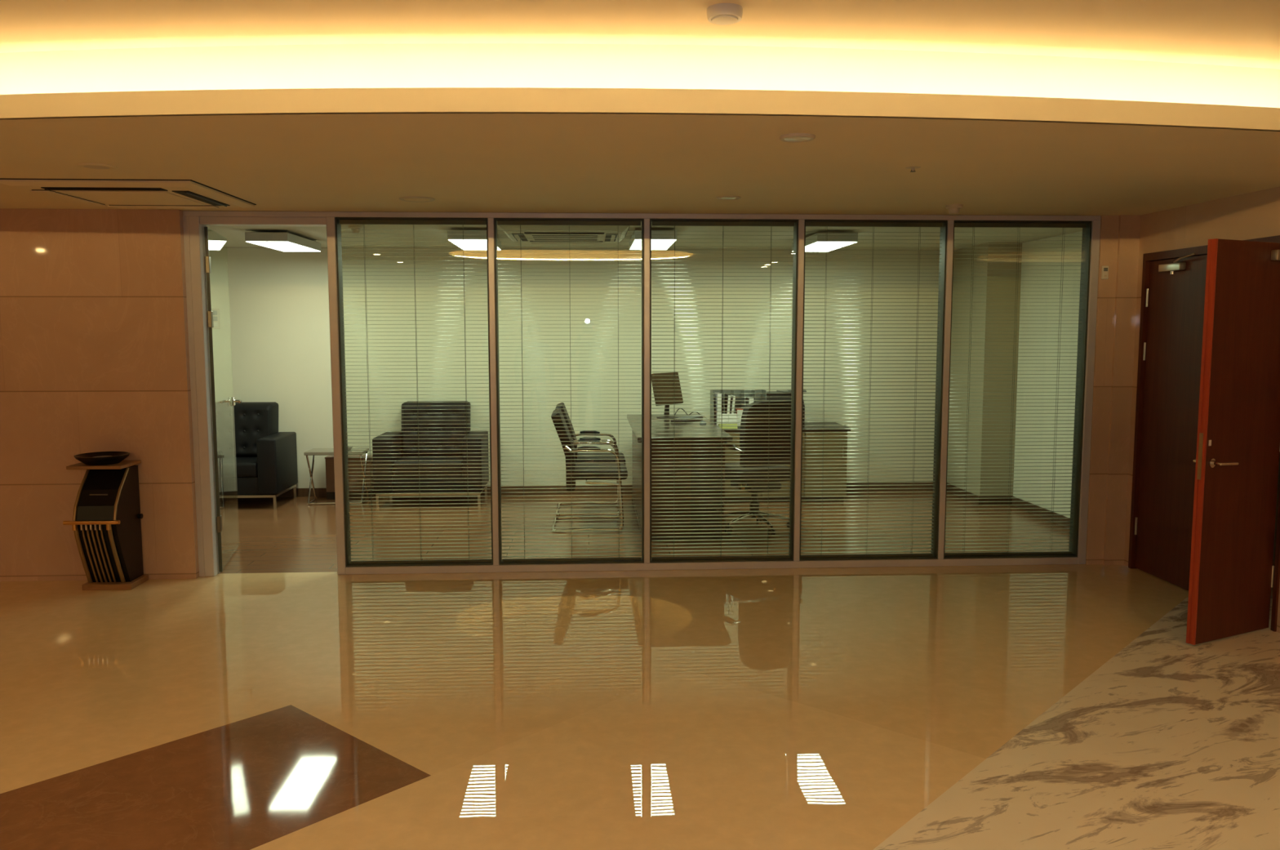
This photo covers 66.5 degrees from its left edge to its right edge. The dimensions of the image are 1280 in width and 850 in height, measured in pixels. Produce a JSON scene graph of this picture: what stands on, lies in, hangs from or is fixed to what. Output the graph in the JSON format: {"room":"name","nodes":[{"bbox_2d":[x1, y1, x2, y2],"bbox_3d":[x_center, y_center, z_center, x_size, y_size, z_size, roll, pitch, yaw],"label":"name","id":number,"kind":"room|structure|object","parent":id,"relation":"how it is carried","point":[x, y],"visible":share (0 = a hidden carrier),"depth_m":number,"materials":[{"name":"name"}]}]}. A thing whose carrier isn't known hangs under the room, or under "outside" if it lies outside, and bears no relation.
{"room":"lobby","nodes":[
{"label":"lobby","id":0,"kind":"room"},
{"bbox_2d":[0,208,199,581],"bbox_3d":[-6.154,-0.171,6.333,6.385,2.420,0.220,0,6,-3],"label":"wall","id":1,"kind":"structure","parent":0,"point":[95,354],"depth_m":6.35,"materials":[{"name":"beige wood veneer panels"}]},
{"bbox_2d":[204,226,241,572],"bbox_3d":[-2.960,-0.192,6.940,0.150,2.313,0.865,-2,6,-15],"label":"door","id":2,"kind":"structure","parent":1,"relation":"in","point":[207,259],"depth_m":6.53,"materials":[{"name":"clear glass"}]},
{"bbox_2d":[335,217,493,566],"bbox_3d":[-1.502,-0.208,6.588,0.993,2.335,0.105,0,6,-3],"label":"window","id":3,"kind":"structure","parent":1,"relation":"in","point":[338,226],"depth_m":6.55,"materials":[{"name":"clear glass"}]},
{"bbox_2d":[339,219,491,563],"bbox_3d":[-1.503,-0.209,6.592,0.959,2.312,0.028,0,6,-3],"label":"blind","id":4,"kind":"object","parent":3,"relation":"attached to","point":[463,223],"visible":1,"depth_m":6.62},
{"bbox_2d":[493,217,644,564],"bbox_3d":[-0.471,-0.214,6.642,0.992,2.335,0.105,0,6,-3],"label":"window","id":5,"kind":"structure","parent":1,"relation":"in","point":[642,560],"depth_m":6.61,"materials":[{"name":"clear glass"}]},
{"bbox_2d":[497,220,640,561],"bbox_3d":[-0.472,-0.215,6.647,0.958,2.312,0.028,0,6,-3],"label":"blind","id":6,"kind":"object","parent":5,"relation":"attached to","point":[520,223],"visible":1,"depth_m":6.67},
{"bbox_2d":[182,210,1101,576],"bbox_3d":[0.086,-0.209,6.670,6.115,2.419,0.130,0,6,-3],"label":"frame","id":7,"kind":"object","parent":1,"relation":"attached to","point":[194,222],"visible":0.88,"depth_m":6.56,"materials":[{"name":"metal"}]},
{"bbox_2d":[649,218,798,562],"bbox_3d":[0.563,-0.220,6.697,1.000,2.335,0.105,0,6,-3],"label":"window","id":8,"kind":"structure","parent":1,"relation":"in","point":[796,221],"depth_m":6.68,"materials":[{"name":"clear glass"}]},
{"bbox_2d":[651,221,794,559],"bbox_3d":[0.563,-0.221,6.702,0.966,2.312,0.028,0,6,-3],"label":"blind","id":9,"kind":"object","parent":8,"relation":"attached to","point":[722,224],"visible":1,"depth_m":6.73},
{"bbox_2d":[799,219,947,560],"bbox_3d":[1.591,-0.227,6.752,0.980,2.335,0.105,0,6,-3],"label":"window","id":10,"kind":"structure","parent":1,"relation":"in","point":[943,239],"depth_m":6.74,"materials":[{"name":"clear glass"}]},
{"bbox_2d":[800,222,942,557],"bbox_3d":[1.591,-0.228,6.757,0.946,2.312,0.028,0,6,-3],"label":"blind","id":11,"kind":"object","parent":10,"relation":"attached to","point":[826,224],"visible":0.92,"depth_m":6.76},
{"bbox_2d":[943,220,1092,558],"bbox_3d":[2.603,-0.233,6.806,0.965,2.335,0.105,0,6,-3],"label":"window","id":12,"kind":"structure","parent":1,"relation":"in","point":[1086,251],"depth_m":6.81,"materials":[{"name":"clear glass"}]},
{"bbox_2d":[944,222,1085,555],"bbox_3d":[2.602,-0.234,6.811,0.931,2.312,0.028,0,6,-3],"label":"blind","id":13,"kind":"object","parent":12,"relation":"attached to","point":[1064,225],"visible":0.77,"depth_m":6.83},
{"bbox_2d":[208,247,939,488],"bbox_3d":[-0.525,-0.524,9.791,8.400,2.440,0.100,0,6,-3],"label":"wall","id":14,"kind":"structure","parent":0,"point":[272,343],"depth_m":9.70,"materials":[{"name":"beige paint"}]},
{"bbox_2d":[211,307,220,328],"bbox_3d":[-4.137,-1.034,9.489,0.100,0.200,0.016,0,6,-3],"label":"light switch","id":15,"kind":"object","parent":14,"relation":"attached to","point":[216,324],"visible":0.55,"depth_m":9.48,"materials":[{"name":"grey plastic"}]},
{"bbox_2d":[219,482,933,497],"bbox_3d":[-0.731,0.654,9.838,7.780,0.085,0.014,0,6,-3],"label":"baseboard","id":16,"kind":"structure","parent":14,"relation":"attached to","point":[300,492],"depth_m":9.84,"materials":[{"name":"brown wood"}]},
{"bbox_2d":[946,482,978,504],"bbox_3d":[3.170,0.673,9.617,0.014,0.085,0.846,0,6,-3],"label":"baseboard","id":17,"kind":"structure","parent":14,"relation":"attached to","point":[960,491],"depth_m":9.59,"materials":[{"name":"wood"}]},
{"bbox_2d":[0,560,1279,849],"bbox_3d":[1.009,1.653,0.045,20.000,0.001,13.660,0,6,-3],"label":"floor","id":18,"kind":"structure","parent":0,"point":[1055,706],"depth_m":4.17,"materials":[{"name":"beige stone"}]},
{"bbox_2d":[62,451,148,590],"bbox_3d":[-3.422,0.618,6.243,0.343,0.862,0.375,0,6,-3],"label":"litter bin","id":19,"kind":"object","parent":18,"relation":"on","point":[106,522],"visible":1,"depth_m":6.19,"materials":[{"name":"black paint"}]},
{"bbox_2d":[73,451,129,465],"bbox_3d":[-3.430,0.216,6.231,0.316,0.059,0.316,0,6,-3],"label":"bowl","id":20,"kind":"object","parent":19,"relation":"on","point":[100,458],"depth_m":6.18,"materials":[{"name":"black ceramic"}]},
{"bbox_2d":[0,43,1279,250],"bbox_3d":[-2.707,-1.568,6.455,13.100,0.330,6.295,0,6,-3],"label":"ceiling","id":21,"kind":"structure","parent":0,"point":[467,127],"depth_m":3.97,"materials":[{"name":"white paint"}]},
{"bbox_2d":[75,163,116,170],"bbox_3d":[-2.567,-1.219,4.613,0.170,0.006,0.170,0,6,-3],"label":"ceiling speaker","id":22,"kind":"object","parent":21,"relation":"attached to","point":[86,166],"visible":1,"depth_m":4.59,"materials":[{"name":"white paint"}]},
{"bbox_2d":[0,178,256,208],"bbox_3d":[-2.834,-1.287,5.497,0.996,0.041,0.996,0,6,-3],"label":"air conditioner","id":23,"kind":"object","parent":21,"relation":"attached to","point":[96,193],"visible":1,"depth_m":5.29,"materials":[{"name":"white paint"}]},
{"bbox_2d":[60,191,204,205],"bbox_3d":[-2.834,-1.275,5.498,0.549,0.005,0.549,0,6,-3],"label":"grille","id":24,"kind":"object","parent":23,"relation":"attached to","point":[111,197],"depth_m":5.45,"materials":[{"name":"white paint"}]},
{"bbox_2d":[244,230,320,251],"bbox_3d":[-2.980,-1.544,8.201,0.332,0.097,0.980,0,6,-3],"label":"light panel","id":25,"kind":"object","parent":21,"relation":"hanging from","point":[283,242],"visible":1,"depth_m":7.89,"materials":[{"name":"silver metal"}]},
{"bbox_2d":[247,241,319,251],"bbox_3d":[-2.980,-1.497,8.206,0.320,0.003,0.968,0,6,-3],"label":"diffuser","id":26,"kind":"object","parent":25,"relation":"attached to","point":[281,246],"depth_m":8.20,"materials":[{"name":"white plastic"}]},
{"bbox_2d":[347,224,363,233],"bbox_3d":[-2.168,-1.492,7.445,0.110,0.055,0.110,0,6,-3],"label":"smoke detector","id":27,"kind":"object","parent":21,"relation":"attached to","point":[353,226],"visible":0.95,"depth_m":7.41,"materials":[{"name":"grey plastic"}]},
{"bbox_2d":[398,195,435,202],"bbox_3d":[-1.317,-1.332,5.766,0.210,0.008,0.210,0,6,-3],"label":"ceiling speaker","id":28,"kind":"object","parent":21,"relation":"attached to","point":[411,198],"visible":1,"depth_m":5.74,"materials":[{"name":"grey plastic"}]},
{"bbox_2d":[447,228,501,250],"bbox_3d":[-1.356,-1.532,8.068,0.332,0.097,0.980,0,6,-3],"label":"light panel","id":29,"kind":"object","parent":21,"relation":"hanging from","point":[478,243],"visible":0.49,"depth_m":7.59,"materials":[{"name":"white plastic"}]},
{"bbox_2d":[448,240,500,250],"bbox_3d":[-1.356,-1.485,8.073,0.320,0.003,0.968,0,6,-3],"label":"diffuser","id":30,"kind":"object","parent":29,"relation":"attached to","point":[477,244],"depth_m":7.91,"materials":[{"name":"white plastic"}]},
{"bbox_2d":[498,225,629,244],"bbox_3d":[-0.596,-1.521,7.819,0.996,0.070,0.996,0,6,-3],"label":"air conditioner","id":31,"kind":"object","parent":21,"relation":"attached to","point":[532,236],"visible":0.83,"depth_m":7.44,"materials":[{"name":"paint"}]},
{"bbox_2d":[528,234,599,241],"bbox_3d":[-0.596,-1.499,7.821,0.549,0.005,0.549,0,6,-3],"label":"grille","id":32,"kind":"object","parent":31,"relation":"attached to","point":[531,237],"depth_m":7.81,"materials":[{"name":"paint"}]},
{"bbox_2d":[629,228,676,249],"bbox_3d":[0.097,-1.533,8.066,0.332,0.097,0.980,0,6,-3],"label":"light panel","id":33,"kind":"object","parent":21,"relation":"hanging from","point":[655,233],"visible":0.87,"depth_m":7.63,"materials":[{"name":"white plastic"}]},
{"bbox_2d":[630,239,675,249],"bbox_3d":[0.097,-1.486,8.071,0.320,0.003,0.968,0,6,-3],"label":"diffuser","id":34,"kind":"object","parent":33,"relation":"attached to","point":[634,242],"depth_m":7.92,"materials":[{"name":"white plastic"}]},
{"bbox_2d":[715,195,741,199],"bbox_3d":[0.518,-1.328,5.714,0.144,0.008,0.144,0,6,-3],"label":"recessed light","id":35,"kind":"object","parent":21,"relation":"in","point":[720,197],"visible":1,"depth_m":5.69,"materials":[{"name":"grey plastic"}]},
{"bbox_2d":[778,133,815,142],"bbox_3d":[0.630,-1.151,3.916,0.144,0.012,0.144,0,6,-3],"label":"recessed light","id":36,"kind":"object","parent":21,"relation":"in","point":[792,137],"visible":1,"depth_m":3.89,"materials":[{"name":"grey plastic"}]},
{"bbox_2d":[791,231,857,252],"bbox_3d":[1.552,-1.556,8.283,0.332,0.097,0.980,0,6,-3],"label":"light panel","id":37,"kind":"object","parent":21,"relation":"hanging from","point":[822,241],"visible":0.77,"depth_m":7.86,"materials":[{"name":"white plastic"}]},
{"bbox_2d":[804,241,857,252],"bbox_3d":[1.552,-1.509,8.288,0.320,0.003,0.968,0,6,-3],"label":"diffuser","id":38,"kind":"object","parent":37,"relation":"attached to","point":[808,246],"depth_m":8.15,"materials":[{"name":"white plastic"}]},
{"bbox_2d":[905,166,920,172],"bbox_3d":[1.306,-1.224,4.670,0.080,0.026,0.080,0,6,-3],"label":"sprinkler","id":39,"kind":"object","parent":21,"relation":"attached to","point":[912,168],"visible":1,"depth_m":4.67,"materials":[{"name":"silver metal"}]},
{"bbox_2d":[945,204,963,214],"bbox_3d":[1.960,-1.343,6.092,0.104,0.056,0.104,0,6,-3],"label":"smoke detector","id":40,"kind":"object","parent":21,"relation":"attached to","point":[953,209],"visible":1,"depth_m":6.06,"materials":[{"name":"grey plastic"}]},
{"bbox_2d":[0,0,1279,69],"bbox_3d":[1.008,-1.216,-0.266,20.000,0.270,13.600,0,6,-3],"label":"ceiling","id":41,"kind":"structure","parent":0,"point":[1224,33],"depth_m":3.54,"materials":[{"name":"white paint"}]},
{"bbox_2d":[706,3,742,25],"bbox_3d":[0.292,-1.413,3.369,0.124,0.044,0.124,0,6,-3],"label":"smoke detector","id":42,"kind":"object","parent":41,"relation":"attached to","point":[722,14],"visible":1,"depth_m":3.33,"materials":[{"name":"white plastic"}]},
{"bbox_2d":[219,490,1069,573],"bbox_3d":[-0.441,0.865,8.372,8.400,0.050,3.200,0,6,-3],"label":"floor","id":43,"kind":"structure","parent":0,"point":[297,535],"depth_m":8.07,"materials":[{"name":"brown wood"}]},
{"bbox_2d":[215,401,297,509],"bbox_3d":[-3.858,0.280,9.278,1.000,0.945,0.700,0,6,-3],"label":"armchair","id":44,"kind":"object","parent":43,"relation":"on","point":[255,460],"visible":0.77,"depth_m":9.34,"materials":[{"name":"black leather"}]},
{"bbox_2d":[217,457,257,477],"bbox_3d":[-3.853,0.393,9.201,0.644,0.135,0.495,0,6,-3],"label":"seat cushion","id":45,"kind":"object","parent":44,"relation":"on","point":[228,467],"depth_m":8.97,"materials":[{"name":"black leather"}]},
{"bbox_2d":[215,401,278,457],"bbox_3d":[-3.869,0.051,9.465,0.650,0.525,0.282,0,6,-3],"label":"cushion","id":46,"kind":"object","parent":44,"relation":"on","point":[239,426],"depth_m":9.36,"materials":[{"name":"black leather"}]},
{"bbox_2d":[303,448,368,504],"bbox_3d":[-2.900,0.491,9.370,0.540,0.504,0.300,0,6,-3],"label":"side table","id":47,"kind":"object","parent":43,"relation":"on","point":[314,451],"visible":0.91,"depth_m":9.29,"materials":[{"name":"silver metal"}]},
{"bbox_2d":[324,454,375,498],"bbox_3d":[-2.853,0.512,9.621,0.450,0.415,0.156,0,6,-3],"label":"storage box","id":48,"kind":"object","parent":43,"relation":"on","point":[330,473],"visible":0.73,"depth_m":9.55,"materials":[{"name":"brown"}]},
{"bbox_2d":[372,400,488,507],"bbox_3d":[-1.991,0.268,9.387,1.000,0.945,0.700,0,6,-3],"label":"armchair","id":49,"kind":"object","parent":43,"relation":"on","point":[406,405],"visible":0.87,"depth_m":9.14,"materials":[{"name":"black leather"}]},
{"bbox_2d":[392,454,462,475],"bbox_3d":[-1.986,0.381,9.310,0.644,0.135,0.495,0,6,-3],"label":"seat cushion","id":50,"kind":"object","parent":49,"relation":"on","point":[397,457],"depth_m":9.08,"materials":[{"name":"black leather"}]},
{"bbox_2d":[401,400,470,456],"bbox_3d":[-2.002,0.038,9.574,0.650,0.525,0.282,0,6,-3],"label":"cushion","id":51,"kind":"object","parent":49,"relation":"on","point":[406,405],"depth_m":9.47,"materials":[{"name":"black leather"}]},
{"bbox_2d":[551,408,627,532],"bbox_3d":[-0.424,0.364,8.223,0.626,0.977,0.574,0,6,-3],"label":"chair","id":52,"kind":"object","parent":43,"relation":"on","point":[557,411],"visible":0.79,"depth_m":8.00,"materials":[{"name":"black leather"}]},
{"bbox_2d":[555,402,625,515],"bbox_3d":[-0.452,0.296,8.919,0.626,0.977,0.574,0,6,-3],"label":"chair","id":53,"kind":"object","parent":43,"relation":"on","point":[597,455],"visible":0.46,"depth_m":8.77,"materials":[{"name":"black leather"}]},
{"bbox_2d":[626,413,732,539],"bbox_3d":[0.297,0.406,8.568,0.740,0.825,2.080,0,6,-3],"label":"desk","id":54,"kind":"object","parent":43,"relation":"on","point":[632,422],"visible":0.67,"depth_m":7.66,"materials":[{"name":"brown wood"}]},
{"bbox_2d":[651,372,683,418],"bbox_3d":[0.262,-0.278,9.157,0.210,0.422,0.370,5,7,40],"label":"monitor","id":55,"kind":"object","parent":54,"relation":"on","point":[667,375],"visible":0.91,"depth_m":9.12,"materials":[{"name":"black plastic"}]},
{"bbox_2d":[671,415,702,422],"bbox_3d":[0.428,-0.054,8.872,0.150,0.031,0.420,3,6,25],"label":"keyboard","id":56,"kind":"object","parent":54,"relation":"on","point":[686,416],"visible":0.85,"depth_m":8.79,"materials":[{"name":"black plastic"}]},
{"bbox_2d":[674,408,702,416],"bbox_3d":[0.458,-0.120,9.313,0.281,0.072,0.072,3,6,25],"label":"cable","id":57,"kind":"object","parent":54,"relation":"on","point":[678,408],"visible":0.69,"depth_m":9.34,"materials":[{"name":"black plastic"}]},
{"bbox_2d":[724,400,803,534],"bbox_3d":[0.961,0.328,8.024,0.631,1.085,0.652,-3,6,-25],"label":"office chair","id":58,"kind":"object","parent":43,"relation":"on","point":[759,403],"visible":0.55,"depth_m":7.76,"materials":[{"name":"black leather"}]},
{"bbox_2d":[722,422,850,502],"bbox_3d":[1.354,0.360,9.591,1.290,0.715,0.592,0,6,-3],"label":"base cabinet","id":59,"kind":"object","parent":43,"relation":"on","point":[806,423],"visible":0.26,"depth_m":9.34,"materials":[{"name":"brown wood"}]},
{"bbox_2d":[718,413,737,428],"bbox_3d":[0.837,-0.039,9.288,0.170,0.140,0.100,0,6,-3],"label":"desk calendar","id":60,"kind":"object","parent":59,"relation":"on","point":[720,416],"visible":0.82,"depth_m":9.26,"materials":[{"name":"white paper"}]},
{"bbox_2d":[710,390,766,427],"bbox_3d":[0.955,-0.163,9.479,0.521,0.350,0.270,0,6,-3],"label":"rack","id":61,"kind":"object","parent":59,"relation":"on","point":[712,392],"visible":0.34,"depth_m":9.55,"materials":[{"name":"grey plastic"}]},
{"bbox_2d":[714,392,721,425],"bbox_3d":[0.754,-0.152,9.442,0.051,0.311,0.203,0,6,-3],"label":"folder","id":62,"kind":"object","parent":61,"relation":"in","point":[716,394],"visible":0.67,"depth_m":9.35,"materials":[{"name":"white paper"}]},
{"bbox_2d":[724,393,730,413],"bbox_3d":[0.842,-0.147,9.447,0.048,0.301,0.203,0,6,-3],"label":"folder","id":63,"kind":"object","parent":61,"relation":"in","point":[726,394],"visible":0.58,"depth_m":9.35,"materials":[{"name":"white plastic"}]},
{"bbox_2d":[729,394,735,413],"bbox_3d":[0.884,-0.142,9.450,0.050,0.290,0.203,0,6,-3],"label":"folder","id":64,"kind":"object","parent":61,"relation":"in","point":[731,410],"visible":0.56,"depth_m":9.35,"materials":[{"name":"white paper"}]},
{"bbox_2d":[735,408,743,425],"bbox_3d":[0.957,-0.078,9.460,0.070,0.160,0.203,0,6,-3],"label":"booklet","id":65,"kind":"object","parent":61,"relation":"in","point":[738,411],"visible":0.31,"depth_m":9.36,"materials":[{"name":"white paper"}]},
{"bbox_2d":[745,397,754,406],"bbox_3d":[1.060,-0.134,9.461,0.055,0.271,0.203,0,6,-3],"label":"folder","id":66,"kind":"object","parent":61,"relation":"in","point":[746,398],"visible":0.33,"depth_m":9.35,"materials":[{"name":"grey plastic"}]},
{"bbox_2d":[766,391,804,426],"bbox_3d":[1.394,-0.156,9.523,0.360,0.325,0.430,0,6,-3],"label":"printer","id":67,"kind":"object","parent":59,"relation":"on","point":[780,396],"visible":0.16,"depth_m":9.46,"materials":[{"name":"black plastic"}]},
{"bbox_2d":[776,390,806,392],"bbox_3d":[1.492,-0.336,9.591,0.276,0.019,0.234,0,6,-3],"label":"paper stack","id":68,"kind":"object","parent":67,"relation":"on","point":[783,391],"visible":0.57,"depth_m":9.50,"materials":[{"name":"white paper"}]},
{"bbox_2d":[946,242,1022,496],"bbox_3d":[3.385,-0.501,9.521,0.420,2.440,0.860,0,6,-3],"label":"wall column","id":69,"kind":"structure","parent":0,"point":[984,292],"depth_m":9.17,"materials":[{"name":"beige paint"}]},
{"bbox_2d":[977,495,1013,504],"bbox_3d":[3.353,0.713,9.198,0.334,0.085,0.014,0,6,-3],"label":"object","id":70,"kind":"structure","parent":69,"relation":"attached to","point":[1006,498],"depth_m":9.19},
{"bbox_2d":[1013,231,1082,517],"bbox_3d":[3.626,-0.356,8.029,0.100,2.440,2.160,0,6,-3],"label":"wall","id":71,"kind":"structure","parent":0,"point":[1028,296],"depth_m":8.50,"materials":[{"name":"beige paint"}]},
{"bbox_2d":[1012,496,1070,528],"bbox_3d":[3.570,0.816,8.146,0.014,0.085,2.150,0,6,-3],"label":"baseboard","id":72,"kind":"structure","parent":71,"relation":"attached to","point":[1013,499],"depth_m":8.59,"materials":[{"name":"black wood"}]},
{"bbox_2d":[1085,215,1140,564],"bbox_3d":[3.269,-0.230,6.845,0.260,2.420,0.200,0,6,-3],"label":"wall pier","id":73,"kind":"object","parent":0,"point":[1119,239],"visible":0.86,"depth_m":6.75,"materials":[{"name":"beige stone"}]},
{"bbox_2d":[1101,265,1108,279],"bbox_3d":[3.178,-1.042,6.672,0.044,0.092,0.017,0,6,-3],"label":"thermostat","id":74,"kind":"object","parent":73,"relation":"attached to","point":[1104,271],"visible":1,"depth_m":6.67,"materials":[{"name":"white plastic"}]},
{"bbox_2d":[1124,186,1279,632],"bbox_3d":[3.569,-0.421,5.509,0.200,3.060,2.850,0,6,-3],"label":"wall","id":75,"kind":"structure","parent":0,"point":[1254,215],"depth_m":6.01,"materials":[{"name":"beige stone"}]},
{"bbox_2d":[1134,253,1207,590],"bbox_3d":[3.425,-0.031,6.315,0.127,2.111,0.696,0,6,-3],"label":"door","id":76,"kind":"structure","parent":75,"relation":"in","point":[1175,292],"depth_m":6.33,"materials":[{"name":"red wood"}]},
{"bbox_2d":[1128,235,1279,631],"bbox_3d":[3.521,-0.011,5.972,0.172,2.155,1.455,0,6,-3],"label":"frame","id":77,"kind":"object","parent":75,"relation":"attached to","point":[1202,250],"visible":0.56,"depth_m":6.60,"materials":[{"name":"red wood"}]},
{"bbox_2d":[1186,238,1279,644],"bbox_3d":[3.190,0.091,5.133,0.687,2.090,0.188,-2,6,-19],"label":"door","id":78,"kind":"structure","parent":75,"relation":"in","point":[1237,460],"depth_m":5.10,"materials":[{"name":"red wood"}]},
{"bbox_2d":[1272,454,1279,560],"bbox_3d":[4.383,-0.207,5.675,1.440,2.600,2.650,0,6,-3],"label":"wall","id":79,"kind":"structure","parent":0,"point":[1278,480],"depth_m":6.95,"materials":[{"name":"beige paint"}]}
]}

